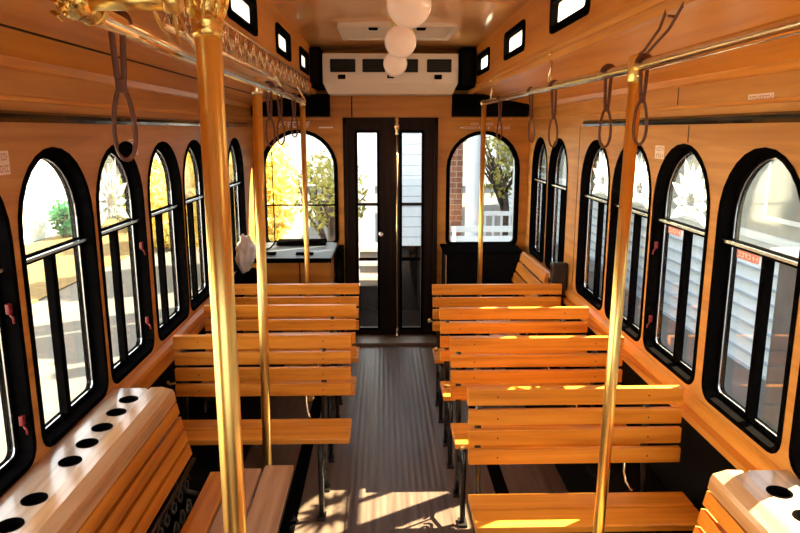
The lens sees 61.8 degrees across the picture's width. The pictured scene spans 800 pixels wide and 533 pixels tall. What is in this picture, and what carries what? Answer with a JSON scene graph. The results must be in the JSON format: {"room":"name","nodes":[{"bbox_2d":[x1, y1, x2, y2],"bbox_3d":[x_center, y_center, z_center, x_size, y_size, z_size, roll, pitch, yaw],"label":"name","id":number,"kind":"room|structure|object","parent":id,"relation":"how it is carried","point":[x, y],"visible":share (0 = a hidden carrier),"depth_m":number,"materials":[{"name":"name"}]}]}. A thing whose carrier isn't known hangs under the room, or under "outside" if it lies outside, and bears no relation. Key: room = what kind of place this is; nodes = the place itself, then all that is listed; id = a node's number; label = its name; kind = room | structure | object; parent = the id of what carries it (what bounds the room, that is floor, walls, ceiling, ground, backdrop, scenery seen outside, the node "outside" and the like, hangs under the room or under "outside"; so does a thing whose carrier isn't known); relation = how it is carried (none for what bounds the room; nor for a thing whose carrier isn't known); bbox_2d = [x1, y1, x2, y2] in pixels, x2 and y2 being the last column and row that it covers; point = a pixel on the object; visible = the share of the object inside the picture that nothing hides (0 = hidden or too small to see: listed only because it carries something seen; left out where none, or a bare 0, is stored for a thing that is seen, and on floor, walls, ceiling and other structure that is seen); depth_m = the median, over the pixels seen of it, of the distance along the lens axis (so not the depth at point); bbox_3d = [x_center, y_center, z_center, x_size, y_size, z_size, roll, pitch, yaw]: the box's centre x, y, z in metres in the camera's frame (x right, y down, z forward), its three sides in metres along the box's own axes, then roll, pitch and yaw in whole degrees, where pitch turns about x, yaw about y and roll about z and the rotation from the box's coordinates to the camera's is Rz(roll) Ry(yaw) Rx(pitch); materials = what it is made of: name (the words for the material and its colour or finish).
{"room":"vehicle interior","nodes":[
{"label":"vehicle interior","id":0,"kind":"room"},
{"bbox_2d":[25,219,129,303],"bbox_3d":[-6.923,1.605,5.257,2.800,0.050,30.000,0,12,-1],"label":"verge","id":1,"kind":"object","parent":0,"point":[65,262],"visible":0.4,"depth_m":13.38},
{"bbox_2d":[46,199,71,237],"bbox_3d":[-8.282,-1.191,16.511,0.900,0.997,0.865,0,12,-1],"label":"shrub","id":2,"kind":"object","parent":1,"relation":"on","point":[60,215],"visible":0.76,"depth_m":16.30,"materials":[{"name":"green plant"}]},
{"bbox_2d":[0,67,255,497],"bbox_3d":[-1.217,0.352,2.374,0.080,2.100,7.170,0,12,-1],"label":"wall","id":3,"kind":"structure","parent":0,"point":[87,144],"depth_m":2.59,"materials":[{"name":"brown wood"}]},
{"bbox_2d":[0,196,36,496],"bbox_3d":[-1.196,0.194,1.796,0.084,0.988,0.528,0,12,-1],"label":"window","id":4,"kind":"structure","parent":3,"relation":"in","point":[15,392],"depth_m":2.06,"materials":[{"name":"black metal"}]},
{"bbox_2d":[18,147,108,446],"bbox_3d":[-1.212,0.080,2.357,0.080,0.988,0.533,0,12,-1],"label":"window","id":5,"kind":"structure","parent":3,"relation":"in","point":[70,174],"depth_m":2.46,"materials":[{"name":"black metal"}]},
{"bbox_2d":[96,145,154,383],"bbox_3d":[-1.224,-0.033,2.908,0.084,0.988,0.518,0,12,-1],"label":"window","id":6,"kind":"structure","parent":3,"relation":"in","point":[132,187],"depth_m":3.00,"materials":[{"name":"black metal"}]},
{"bbox_2d":[99,159,128,224],"bbox_3d":[-1.234,-0.321,2.848,0.007,0.278,0.384,0,12,-1],"label":"flower","id":7,"kind":"object","parent":6,"relation":"on","point":[110,183],"depth_m":2.89,"materials":[{"name":"white glass"}]},
{"bbox_2d":[0,54,251,107],"bbox_3d":[-1.157,-0.658,2.169,0.040,0.060,7.170,0,12,-1],"label":"trim","id":8,"kind":"structure","parent":3,"relation":"attached to","point":[9,62],"depth_m":2.45,"materials":[{"name":"brown wood"}]},
{"bbox_2d":[0,94,251,119],"bbox_3d":[-1.173,-0.544,2.192,0.008,0.018,7.170,0,12,-1],"label":"trim","id":9,"kind":"structure","parent":3,"relation":"attached to","point":[3,97],"depth_m":2.49,"materials":[{"name":"brown wood"}]},
{"bbox_2d":[0,110,252,126],"bbox_3d":[-1.167,-0.491,2.203,0.020,0.034,7.170,0,12,-1],"label":"trim","id":10,"kind":"structure","parent":3,"relation":"attached to","point":[5,115],"depth_m":2.47,"materials":[{"name":"black metal"}]},
{"bbox_2d":[119,299,209,388],"bbox_3d":[-1.208,0.254,4.355,0.036,0.108,3.250,0,12,-1],"label":"trim","id":11,"kind":"structure","parent":3,"relation":"attached to","point":[147,374],"depth_m":3.30,"materials":[{"name":"brown wood"}]},
{"bbox_2d":[147,141,189,340],"bbox_3d":[-1.241,-0.151,3.486,0.080,0.988,0.538,0,12,-1],"label":"window","id":12,"kind":"structure","parent":3,"relation":"in","point":[164,151],"depth_m":3.65,"materials":[{"name":"black metal"}]},
{"bbox_2d":[183,140,209,310],"bbox_3d":[-1.256,-0.265,4.044,0.080,0.988,0.538,0,12,-1],"label":"window","id":13,"kind":"structure","parent":3,"relation":"in","point":[197,297],"depth_m":4.12,"materials":[{"name":"black metal"}]},
{"bbox_2d":[146,331,284,532],"bbox_3d":[-1.067,0.827,4.542,0.319,0.300,3.120,0,12,-1],"label":"trim","id":14,"kind":"structure","parent":3,"relation":"attached to","point":[207,461],"depth_m":3.30,"materials":[{"name":"black"}]},
{"bbox_2d":[228,138,246,271],"bbox_3d":[-1.283,-0.486,5.126,0.080,0.988,0.548,0,12,-1],"label":"window","id":15,"kind":"structure","parent":3,"relation":"in","point":[238,184],"depth_m":5.32,"materials":[{"name":"black metal"}]},
{"bbox_2d":[234,268,257,296],"bbox_3d":[-1.144,0.168,4.947,0.188,0.241,0.435,0,12,-1],"label":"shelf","id":16,"kind":"object","parent":3,"relation":"attached to","point":[250,277],"visible":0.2,"depth_m":4.95,"materials":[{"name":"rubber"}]},
{"bbox_2d":[235,234,254,273],"bbox_3d":[-1.153,-0.100,4.973,0.138,0.301,0.301,0,12,-1],"label":"plastic bag","id":17,"kind":"object","parent":16,"relation":"on","point":[245,248],"visible":1,"depth_m":4.90,"materials":[{"name":"white plastic"}]},
{"bbox_2d":[0,0,308,103],"bbox_3d":[-0.942,-0.725,2.161,0.630,0.145,7.170,0,12,-1],"label":"ceiling","id":18,"kind":"structure","parent":0,"point":[34,16],"depth_m":2.04,"materials":[{"name":"brown wood"}]},
{"bbox_2d":[0,23,273,99],"bbox_3d":[-0.957,-0.693,2.162,0.008,0.010,7.160,0,12,-1],"label":"trim","id":19,"kind":"structure","parent":18,"relation":"attached to","point":[2,25],"depth_m":2.00,"materials":[{"name":"brown wood"}]},
{"bbox_2d":[309,47,325,89],"bbox_3d":[-0.683,-1.599,5.426,0.115,0.300,0.438,0,12,-1],"label":"speaker box","id":20,"kind":"object","parent":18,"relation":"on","point":[315,53],"visible":0.62,"depth_m":5.22,"materials":[{"name":"black plastic"}]},
{"bbox_2d":[309,49,318,84],"bbox_3d":[-0.678,-1.556,5.216,0.091,0.270,0.010,0,12,-1],"label":"grille","id":21,"kind":"object","parent":20,"relation":"attached to","point":[313,53],"depth_m":5.21,"materials":[{"name":"black plastic"}]},
{"bbox_2d":[224,0,309,81],"bbox_3d":[-0.640,-0.949,2.123,0.026,0.370,7.170,0,12,-1],"label":"wall","id":22,"kind":"structure","parent":0,"point":[268,15],"depth_m":3.43,"materials":[{"name":"brown wood"}]},
{"bbox_2d":[150,9,317,93],"bbox_3d":[-0.623,-0.775,2.159,0.028,0.075,7.170,0,12,-1],"label":"trim","id":23,"kind":"structure","parent":22,"relation":"attached to","point":[159,13],"depth_m":2.67,"materials":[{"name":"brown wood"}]},
{"bbox_2d":[97,11,304,103],"bbox_3d":[-0.582,-0.781,2.650,0.120,0.156,3.366,-1,12,-3],"label":"grab rail","id":24,"kind":"object","parent":23,"relation":"attached to","point":[115,23],"depth_m":1.48,"materials":[{"name":"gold metal"}]},
{"bbox_2d":[108,11,137,161],"bbox_3d":[-0.480,-0.310,1.150,0.056,0.258,0.012,0,12,-1],"label":"strap","id":25,"kind":"object","parent":24,"relation":"hanging from","point":[125,150],"visible":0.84,"depth_m":1.15,"materials":[{"name":"brown leather"}]},
{"bbox_2d":[158,5,310,95],"bbox_3d":[-0.641,-0.988,3.304,0.040,0.123,3.400,0,12,-1],"label":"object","id":26,"kind":"object","parent":22,"relation":"attached to","point":[239,52],"visible":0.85,"depth_m":2.77,"materials":[{"name":"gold metal"}]},
{"bbox_2d":[227,0,257,35],"bbox_3d":[-0.651,-1.050,2.709,0.042,0.156,0.568,0,12,-1],"label":"window","id":27,"kind":"structure","parent":22,"relation":"in","point":[243,13],"depth_m":2.82,"materials":[{"name":"black rubber"}]},
{"bbox_2d":[275,22,291,61],"bbox_3d":[-0.679,-1.277,3.821,0.042,0.156,0.538,0,12,-1],"label":"window","id":28,"kind":"structure","parent":22,"relation":"in","point":[283,38],"depth_m":3.85,"materials":[{"name":"black rubber"}]},
{"bbox_2d":[0,186,765,462],"bbox_3d":[-0.685,-2.912,27.464,120.000,0.050,105.000,0,12,-1],"label":"ground","id":29,"kind":"structure","parent":0,"point":[736,375],"depth_m":9.00,"materials":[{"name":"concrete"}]},
{"bbox_2d":[23,159,66,243],"bbox_3d":[-10.326,-1.115,5.431,3.630,5.250,27.600,0,12,-1],"label":"sky","id":30,"kind":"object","parent":29,"relation":"on","point":[44,186],"visible":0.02,"depth_m":16.37,"materials":[{"name":"paint"}]},
{"bbox_2d":[122,167,188,249],"bbox_3d":[-5.290,-1.200,15.434,2.143,2.351,2.160,0,12,-1],"label":"autumn tree","id":31,"kind":"object","parent":29,"relation":"on","point":[157,189],"visible":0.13,"depth_m":14.79,"materials":[{"name":"yellow plant"}]},
{"bbox_2d":[162,140,301,252],"bbox_3d":[-3.092,-1.371,12.528,2.540,2.919,2.583,0,12,-1],"label":"autumn tree","id":32,"kind":"object","parent":29,"relation":"on","point":[284,172],"visible":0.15,"depth_m":12.11,"materials":[{"name":"yellow plant"}]},
{"bbox_2d":[294,151,367,240],"bbox_3d":[-0.989,-0.504,9.683,1.076,2.360,1.153,0,12,-1],"label":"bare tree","id":33,"kind":"object","parent":29,"relation":"on","point":[326,216],"visible":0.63,"depth_m":9.49,"materials":[{"name":"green plant"}]},
{"bbox_2d":[359,242,377,285],"bbox_3d":[-0.387,0.324,8.530,0.360,1.190,0.600,0,12,-1],"label":"steps","id":34,"kind":"structure","parent":29,"relation":"on","point":[368,271],"depth_m":8.41,"materials":[{"name":"beige"}]},
{"bbox_2d":[275,133,497,185],"bbox_3d":[2.651,-7.219,33.306,21.200,6.050,4.400,0,12,-1],"label":"sky","id":35,"kind":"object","parent":29,"relation":"on","point":[313,144],"visible":0.02,"depth_m":31.49,"materials":[{"name":"white paint"}]},
{"bbox_2d":[359,246,420,325],"bbox_3d":[-0.092,0.556,6.942,1.350,1.370,1.420,0,12,-1],"label":"platform","id":36,"kind":"object","parent":29,"relation":"on","point":[411,270],"visible":0.06,"depth_m":7.38,"materials":[{"name":"black concrete"}]},
{"bbox_2d":[357,133,602,296],"bbox_3d":[1.162,-1.879,10.417,3.950,4.750,1.700,0,12,-1],"label":"building","id":37,"kind":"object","parent":29,"relation":"on","point":[411,142],"visible":0.12,"depth_m":10.29,"materials":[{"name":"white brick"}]},
{"bbox_2d":[451,226,512,241],"bbox_3d":[1.247,0.102,9.364,1.050,1.290,0.440,0,12,-1],"label":"fence","id":38,"kind":"object","parent":29,"relation":"on","point":[454,229],"visible":0.24,"depth_m":9.43,"materials":[{"name":"white paint"}]},
{"bbox_2d":[463,136,545,235],"bbox_3d":[1.874,-1.348,11.855,1.571,3.145,1.615,0,12,-1],"label":"tree","id":39,"kind":"object","parent":29,"relation":"on","point":[496,177],"visible":0.41,"depth_m":11.65,"materials":[{"name":"green plant"}]},
{"bbox_2d":[496,141,799,380],"bbox_3d":[5.549,-2.202,8.880,3.850,6.000,30.400,0,12,-1],"label":"clapboard building","id":40,"kind":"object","parent":29,"relation":"on","point":[770,218],"visible":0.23,"depth_m":7.64,"materials":[{"name":"grey paint"}]},
{"bbox_2d":[761,247,799,430],"bbox_3d":[3.133,0.773,4.985,0.500,1.730,0.800,0,12,-1],"label":"post","id":41,"kind":"object","parent":29,"relation":"on","point":[786,280],"visible":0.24,"depth_m":5.16,"materials":[{"name":"paint"}]},
{"bbox_2d":[252,48,529,333],"bbox_3d":[-0.072,-0.624,5.900,2.550,2.600,0.070,0,12,-1],"label":"wall","id":42,"kind":"structure","parent":0,"point":[450,132],"depth_m":5.75,"materials":[{"name":"brown wood"}]},
{"bbox_2d":[251,94,329,116],"bbox_3d":[-0.919,-1.357,5.627,0.650,0.183,0.128,0,12,-1],"label":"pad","id":43,"kind":"object","parent":42,"relation":"in","point":[317,105],"visible":0.55,"depth_m":5.58,"materials":[{"name":"black plastic"}]},
{"bbox_2d":[264,129,338,241],"bbox_3d":[-0.874,-0.684,5.857,0.665,1.015,0.070,0,12,-1],"label":"window","id":44,"kind":"structure","parent":42,"relation":"in","point":[267,150],"depth_m":5.83,"materials":[{"name":"black metal"}]},
{"bbox_2d":[346,123,389,334],"bbox_3d":[-0.278,-0.295,5.925,0.367,1.905,0.092,0,12,-1],"label":"door","id":45,"kind":"structure","parent":42,"relation":"in","point":[382,129],"depth_m":5.90,"materials":[{"name":"brown wood"}]},
{"bbox_2d":[342,117,437,334],"bbox_3d":[-0.082,-0.315,5.947,0.820,1.975,0.080,0,12,-1],"label":"trim","id":46,"kind":"structure","parent":42,"relation":"attached to","point":[390,120],"depth_m":5.83,"materials":[{"name":"brown wood"}]},
{"bbox_2d":[322,53,458,95],"bbox_3d":[-0.079,-1.564,5.465,1.075,0.307,0.401,0,12,-1],"label":"air conditioner","id":47,"kind":"object","parent":42,"relation":"attached to","point":[344,74],"visible":0.91,"depth_m":5.30,"materials":[{"name":"beige plastic"}]},
{"bbox_2d":[352,334,436,346],"bbox_3d":[-0.099,0.660,6.023,0.900,0.035,0.300,0,12,-1],"label":"trim","id":48,"kind":"structure","parent":42,"relation":"attached to","point":[369,339],"depth_m":5.94,"materials":[{"name":"brown"}]},
{"bbox_2d":[393,116,399,336],"bbox_3d":[-0.027,-0.323,5.875,0.060,1.950,0.059,0,12,-1],"label":"rod","id":49,"kind":"object","parent":48,"relation":"on","point":[396,125],"visible":1,"depth_m":5.85,"materials":[{"name":"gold metal"}]},
{"bbox_2d":[392,123,434,333],"bbox_3d":[0.113,-0.301,5.956,0.370,1.905,0.048,0,12,-1],"label":"door","id":50,"kind":"structure","parent":42,"relation":"in","point":[427,130],"depth_m":5.93,"materials":[{"name":"brown wood"}]},
{"bbox_2d":[445,131,519,243],"bbox_3d":[0.725,-0.682,5.898,0.645,1.015,0.070,0,12,-1],"label":"window","id":51,"kind":"structure","parent":42,"relation":"in","point":[506,141],"depth_m":5.87,"materials":[{"name":"black metal"}]},
{"bbox_2d":[452,94,528,116],"bbox_3d":[0.767,-1.366,5.668,0.645,0.183,0.128,0,12,-1],"label":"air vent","id":52,"kind":"object","parent":42,"relation":"in","point":[463,105],"visible":0.71,"depth_m":5.62,"materials":[{"name":"black plastic"}]},
{"bbox_2d":[269,0,528,50],"bbox_3d":[0.028,-1.116,2.106,1.490,0.086,7.170,0,12,-1],"label":"ceiling","id":53,"kind":"structure","parent":0,"point":[316,22],"depth_m":4.01,"materials":[{"name":"beige laminate"}]},
{"bbox_2d":[383,53,406,75],"bbox_3d":[-0.036,-1.581,5.026,0.182,0.284,0.182,0,12,-1],"label":"globe lamp","id":54,"kind":"object","parent":53,"relation":"hanging from","point":[394,66],"visible":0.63,"depth_m":4.97,"materials":[{"name":"white glass"}]},
{"bbox_2d":[337,21,457,40],"bbox_3d":[-0.024,-1.600,4.563,0.770,0.042,0.680,0,12,-1],"label":"roof hatch","id":55,"kind":"object","parent":53,"relation":"attached to","point":[366,30],"visible":0.81,"depth_m":4.47,"materials":[{"name":"beige plastic"}]},
{"bbox_2d":[384,14,416,57],"bbox_3d":[0.003,-1.327,3.782,0.182,0.284,0.182,0,12,-1],"label":"globe lamp","id":56,"kind":"object","parent":53,"relation":"hanging from","point":[400,42],"visible":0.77,"depth_m":3.73,"materials":[{"name":"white glass"}]},
{"bbox_2d":[386,0,431,28],"bbox_3d":[0.036,-1.099,2.666,0.182,0.284,0.182,0,12,-1],"label":"globe lamp","id":57,"kind":"object","parent":53,"relation":"hanging from","point":[408,14],"visible":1,"depth_m":2.62,"materials":[{"name":"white glass"}]},
{"bbox_2d":[243,346,588,532],"bbox_3d":[0.017,1.408,2.652,2.550,0.080,7.230,0,12,-1],"label":"floor","id":58,"kind":"structure","parent":0,"point":[519,478],"depth_m":3.74,"materials":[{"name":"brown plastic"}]},
{"bbox_2d":[0,387,293,532],"bbox_3d":[-0.798,1.115,1.821,0.717,0.829,2.260,0,12,-1],"label":"bench","id":59,"kind":"object","parent":58,"relation":"on","point":[114,471],"visible":0.94,"depth_m":2.35,"materials":[{"name":"brown wood"}]},
{"bbox_2d":[184,0,246,532],"bbox_3d":[-0.272,0.391,1.094,0.078,2.534,0.078,0,12,-1],"label":"pole","id":60,"kind":"object","parent":58,"relation":"on","point":[207,17],"visible":1,"depth_m":0.99,"materials":[{"name":"gold metal"}]},
{"bbox_2d":[50,0,183,25],"bbox_3d":[-0.404,-0.414,0.952,0.192,0.135,0.103,0,12,-1],"label":"rail","id":61,"kind":"object","parent":60,"relation":"attached to","point":[89,12],"visible":1,"depth_m":0.93,"materials":[{"name":"gold metal"}]},
{"bbox_2d":[167,333,351,521],"bbox_3d":[-0.709,0.795,3.330,0.933,0.855,0.340,0,12,-1],"label":"slatted bench","id":62,"kind":"object","parent":58,"relation":"on","point":[324,431],"visible":0.62,"depth_m":3.39,"materials":[{"name":"brown wood"}]},
{"bbox_2d":[251,77,271,469],"bbox_3d":[-0.598,0.258,2.886,0.096,2.077,0.084,0,12,-1],"label":"pole","id":63,"kind":"object","parent":58,"relation":"on","point":[257,93],"visible":0.71,"depth_m":2.82,"materials":[{"name":"gold metal"}]},
{"bbox_2d":[197,304,355,462],"bbox_3d":[-0.724,0.677,3.908,0.933,0.855,0.340,0,12,-1],"label":"slatted bench","id":64,"kind":"object","parent":58,"relation":"on","point":[274,310],"visible":0.41,"depth_m":3.96,"materials":[{"name":"brown wood"}]},
{"bbox_2d":[244,242,337,366],"bbox_3d":[-0.898,0.300,5.631,0.713,0.897,0.780,0,12,-1],"label":"cabinet","id":65,"kind":"object","parent":58,"relation":"on","point":[284,267],"depth_m":5.25,"materials":[{"name":"brown wood"}]},
{"bbox_2d":[254,242,337,260],"bbox_3d":[-0.898,-0.126,5.550,0.713,0.025,0.768,0,12,-1],"label":"countertop","id":66,"kind":"structure","parent":65,"relation":"on","point":[328,250],"depth_m":5.52,"materials":[{"name":"grey laminate"}]},
{"bbox_2d":[234,283,359,417],"bbox_3d":[-0.738,0.567,4.447,0.933,0.855,0.340,0,12,-1],"label":"slatted bench","id":67,"kind":"object","parent":58,"relation":"on","point":[315,288],"visible":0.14,"depth_m":4.50,"materials":[{"name":"brown wood"}]},
{"bbox_2d":[279,365,329,532],"bbox_3d":[-0.525,1.348,2.712,0.070,0.012,5.600,0,12,-1],"label":"floor track","id":68,"kind":"object","parent":58,"relation":"on","point":[289,520],"visible":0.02,"depth_m":3.58,"materials":[{"name":"black rubber"}]},
{"bbox_2d":[299,98,314,400],"bbox_3d":[-0.631,-0.075,4.522,0.071,2.074,0.071,0,12,-1],"label":"pole","id":69,"kind":"object","parent":58,"relation":"on","point":[302,106],"visible":0.64,"depth_m":4.43,"materials":[{"name":"gold metal"}]},
{"bbox_2d":[345,346,455,532],"bbox_3d":[0.017,1.387,2.540,0.525,0.006,6.820,0,12,-1],"label":"floor mat","id":70,"kind":"object","parent":58,"relation":"on","point":[398,483],"depth_m":3.92,"materials":[{"name":"plastic"}]},
{"bbox_2d":[474,105,485,369],"bbox_3d":[0.611,-0.173,5.065,0.076,2.049,0.076,0,12,-1],"label":"pole","id":71,"kind":"object","parent":58,"relation":"on","point":[483,107],"visible":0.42,"depth_m":4.98,"materials":[{"name":"gold metal"}]},
{"bbox_2d":[440,243,523,335],"bbox_3d":[0.694,0.268,5.840,0.670,0.877,0.438,0,12,-1],"label":"locker","id":72,"kind":"object","parent":58,"relation":"on","point":[459,261],"visible":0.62,"depth_m":5.59,"materials":[{"name":"wood"}]},
{"bbox_2d":[461,368,508,493],"bbox_3d":[0.555,1.343,2.739,0.070,0.012,5.600,0,12,-1],"label":"floor track","id":73,"kind":"object","parent":58,"relation":"on","point":[495,472],"visible":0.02,"depth_m":3.63,"materials":[{"name":"black rubber"}]},
{"bbox_2d":[428,283,561,422],"bbox_3d":[0.641,0.568,4.441,0.908,0.855,0.340,0,12,-1],"label":"slatted bench","id":74,"kind":"object","parent":58,"relation":"on","point":[552,288],"visible":0.51,"depth_m":4.50,"materials":[{"name":"brown wood"}]},
{"bbox_2d":[434,306,589,468],"bbox_3d":[0.656,0.688,3.853,0.908,0.855,0.340,0,12,-1],"label":"slatted bench","id":75,"kind":"object","parent":58,"relation":"on","point":[563,326],"visible":0.48,"depth_m":3.91,"materials":[{"name":"brown wood"}]},
{"bbox_2d":[481,252,567,369],"bbox_3d":[0.894,0.370,5.081,0.492,0.980,0.880,0,12,-1],"label":"bench","id":76,"kind":"object","parent":58,"relation":"on","point":[558,271],"visible":0.4,"depth_m":4.82,"materials":[{"name":"brown wood"}]},
{"bbox_2d":[444,335,639,527],"bbox_3d":[0.675,0.802,3.295,0.908,0.855,0.340,0,12,-1],"label":"slatted bench","id":77,"kind":"object","parent":58,"relation":"on","point":[459,430],"visible":0.6,"depth_m":3.35,"materials":[{"name":"brown wood"}]},
{"bbox_2d":[460,385,699,532],"bbox_3d":[0.697,0.936,2.639,0.908,0.855,0.340,0,12,-1],"label":"slatted bench","id":78,"kind":"object","parent":58,"relation":"on","point":[663,512],"visible":1,"depth_m":2.69,"materials":[{"name":"brown wood"}]},
{"bbox_2d":[593,54,644,532],"bbox_3d":[0.649,0.420,2.093,0.093,2.077,0.078,0,12,-1],"label":"pole","id":79,"kind":"object","parent":58,"relation":"on","point":[630,149],"visible":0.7,"depth_m":2.01,"materials":[{"name":"gold metal"}]},
{"bbox_2d":[693,470,799,532],"bbox_3d":[0.880,1.197,1.416,0.717,0.829,1.550,0,12,-1],"label":"bench","id":80,"kind":"object","parent":58,"relation":"on","point":[736,501],"visible":1,"depth_m":1.98,"materials":[{"name":"brown wood"}]},
{"bbox_2d":[476,0,637,82],"bbox_3d":[0.696,-0.956,2.155,0.026,0.370,7.170,0,12,-1],"label":"wall","id":81,"kind":"structure","parent":0,"point":[536,13],"depth_m":3.25,"materials":[{"name":"brown wood"}]},
{"bbox_2d":[455,48,475,89],"bbox_3d":[0.532,-1.605,5.455,0.123,0.300,0.438,0,12,-1],"label":"speaker box","id":82,"kind":"object","parent":81,"relation":"attached to","point":[466,57],"visible":0.95,"depth_m":5.25,"materials":[{"name":"black plastic"}]},
{"bbox_2d":[462,50,474,84],"bbox_3d":[0.538,-1.562,5.246,0.099,0.270,0.010,0,12,-1],"label":"grille","id":83,"kind":"object","parent":82,"relation":"attached to","point":[468,56],"depth_m":5.24,"materials":[{"name":"black plastic"}]},
{"bbox_2d":[503,19,525,60],"bbox_3d":[0.652,-1.260,3.741,0.042,0.156,0.568,0,12,-1],"label":"window","id":84,"kind":"structure","parent":81,"relation":"in","point":[514,38],"depth_m":3.75,"materials":[{"name":"black rubber"}]},
{"bbox_2d":[549,0,590,33],"bbox_3d":[0.680,-1.035,2.639,0.042,0.156,0.558,0,12,-1],"label":"window","id":85,"kind":"structure","parent":81,"relation":"in","point":[563,13],"depth_m":2.73,"materials":[{"name":"black rubber"}]},
{"bbox_2d":[468,0,710,94],"bbox_3d":[0.679,-0.782,2.191,0.028,0.075,7.170,0,12,-1],"label":"trim","id":86,"kind":"structure","parent":81,"relation":"attached to","point":[639,14],"depth_m":2.27,"materials":[{"name":"brown wood"}]},
{"bbox_2d":[480,14,799,104],"bbox_3d":[0.673,-0.619,1.793,0.072,0.177,6.287,0,12,-1],"label":"grab rail","id":87,"kind":"object","parent":81,"relation":"attached to","point":[788,26],"visible":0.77,"depth_m":1.55,"materials":[{"name":"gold metal"}]},
{"bbox_2d":[598,64,614,147],"bbox_3d":[0.667,-0.517,2.158,0.056,0.268,0.012,0,12,-1],"label":"strap","id":88,"kind":"object","parent":87,"relation":"hanging from","point":[606,99],"visible":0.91,"depth_m":2.15,"materials":[{"name":"brown leather"}]},
{"bbox_2d":[632,53,651,145],"bbox_3d":[0.674,-0.464,1.862,0.056,0.252,0.012,0,12,-1],"label":"strap","id":89,"kind":"object","parent":87,"relation":"hanging from","point":[642,96],"visible":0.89,"depth_m":1.86,"materials":[{"name":"brown leather"}]},
{"bbox_2d":[638,1,683,54],"bbox_3d":[0.683,-0.647,1.738,0.020,0.181,0.333,-1,12,-4],"label":"cord","id":90,"kind":"object","parent":87,"relation":"hanging from","point":[674,17],"visible":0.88,"depth_m":1.73,"materials":[{"name":"brown leather"}]},
{"bbox_2d":[476,0,799,103],"bbox_3d":[0.988,-0.734,2.208,0.610,0.145,7.170,0,12,-1],"label":"ceiling","id":91,"kind":"structure","parent":0,"point":[711,19],"depth_m":2.18,"materials":[{"name":"brown wood"}]},
{"bbox_2d":[523,70,799,511],"bbox_3d":[1.253,0.340,2.434,0.080,2.100,7.170,0,12,-1],"label":"wall","id":92,"kind":"structure","parent":0,"point":[720,147],"depth_m":2.74,"materials":[{"name":"brown wood"}]},
{"bbox_2d":[529,137,547,261],"bbox_3d":[1.169,-0.557,5.475,0.080,0.988,0.538,0,12,-1],"label":"window","id":93,"kind":"structure","parent":92,"relation":"in","point":[536,180],"depth_m":5.67,"materials":[{"name":"black rubber"}]},
{"bbox_2d":[544,138,567,269],"bbox_3d":[1.183,-0.441,4.907,0.080,0.988,0.538,0,12,-1],"label":"window","id":94,"kind":"structure","parent":92,"relation":"in","point":[556,152],"depth_m":5.10,"materials":[{"name":"black rubber"}]},
{"bbox_2d":[575,140,609,309],"bbox_3d":[1.205,-0.268,4.060,0.080,0.988,0.548,0,12,-1],"label":"window","id":95,"kind":"structure","parent":92,"relation":"in","point":[589,171],"depth_m":4.18,"materials":[{"name":"black rubber"}]},
{"bbox_2d":[592,151,607,194],"bbox_3d":[1.215,-0.557,4.001,0.007,0.278,0.384,0,12,-1],"label":"flower","id":96,"kind":"object","parent":95,"relation":"on","point":[602,168],"depth_m":4.06,"materials":[{"name":"white glass"}]},
{"bbox_2d":[505,319,692,532],"bbox_3d":[1.016,0.890,4.236,0.309,0.300,3.850,0,12,-1],"label":"trim","id":97,"kind":"structure","parent":92,"relation":"attached to","point":[577,477],"depth_m":3.16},
{"bbox_2d":[604,145,651,341],"bbox_3d":[1.220,-0.150,3.482,0.080,0.988,0.548,0,12,-1],"label":"window","id":98,"kind":"structure","parent":92,"relation":"in","point":[629,327],"depth_m":3.50,"materials":[{"name":"black rubber"}]},
{"bbox_2d":[632,154,648,208],"bbox_3d":[1.230,-0.439,3.423,0.007,0.278,0.384,0,12,-1],"label":"flower","id":99,"kind":"object","parent":98,"relation":"on","point":[641,175],"depth_m":3.40,"materials":[{"name":"white glass"}]},
{"bbox_2d":[521,252,780,472],"bbox_3d":[1.155,0.314,4.065,0.036,0.108,3.960,0,12,-1],"label":"trim","id":100,"kind":"structure","parent":92,"relation":"attached to","point":[737,450],"depth_m":2.69,"materials":[{"name":"brown wood"}]},
{"bbox_2d":[531,96,799,119],"bbox_3d":[1.209,-0.556,2.250,0.008,0.018,7.170,0,12,-1],"label":"trim","id":101,"kind":"structure","parent":92,"relation":"attached to","point":[789,98],"depth_m":2.61,"materials":[{"name":"brown wood"}]},
{"bbox_2d":[533,57,799,107],"bbox_3d":[1.193,-0.669,2.227,0.040,0.060,7.170,0,12,-1],"label":"trim","id":102,"kind":"structure","parent":92,"relation":"attached to","point":[790,64],"depth_m":2.57,"materials":[{"name":"brown wood"}]},
{"bbox_2d":[643,144,709,384],"bbox_3d":[1.232,-0.034,2.914,0.084,0.988,0.548,0,12,-1],"label":"window","id":103,"kind":"structure","parent":92,"relation":"in","point":[673,161],"depth_m":2.97,"materials":[{"name":"black rubber"}]},
{"bbox_2d":[670,157,705,226],"bbox_3d":[1.244,-0.323,2.855,0.007,0.278,0.384,0,12,-1],"label":"flower","id":104,"kind":"object","parent":103,"relation":"on","point":[691,183],"depth_m":2.89,"materials":[{"name":"white glass"}]},
{"bbox_2d":[583,111,799,125],"bbox_3d":[1.223,-0.341,1.468,0.020,0.034,5.550,0,12,-1],"label":"trim","id":105,"kind":"structure","parent":92,"relation":"attached to","point":[785,116],"depth_m":2.50,"materials":[{"name":"black metal"}]},
{"bbox_2d":[701,147,799,453],"bbox_3d":[1.249,0.088,2.316,0.080,0.988,0.538,0,12,-1],"label":"window","id":106,"kind":"structure","parent":92,"relation":"in","point":[740,178],"depth_m":2.43,"materials":[{"name":"black rubber"}]},
{"bbox_2d":[789,363,799,478],"bbox_3d":[1.264,0.205,1.743,0.080,0.988,0.538,0,12,-1],"label":"window","id":107,"kind":"structure","parent":92,"relation":"in","point":[794,445],"depth_m":2.06,"materials":[{"name":"black metal"}]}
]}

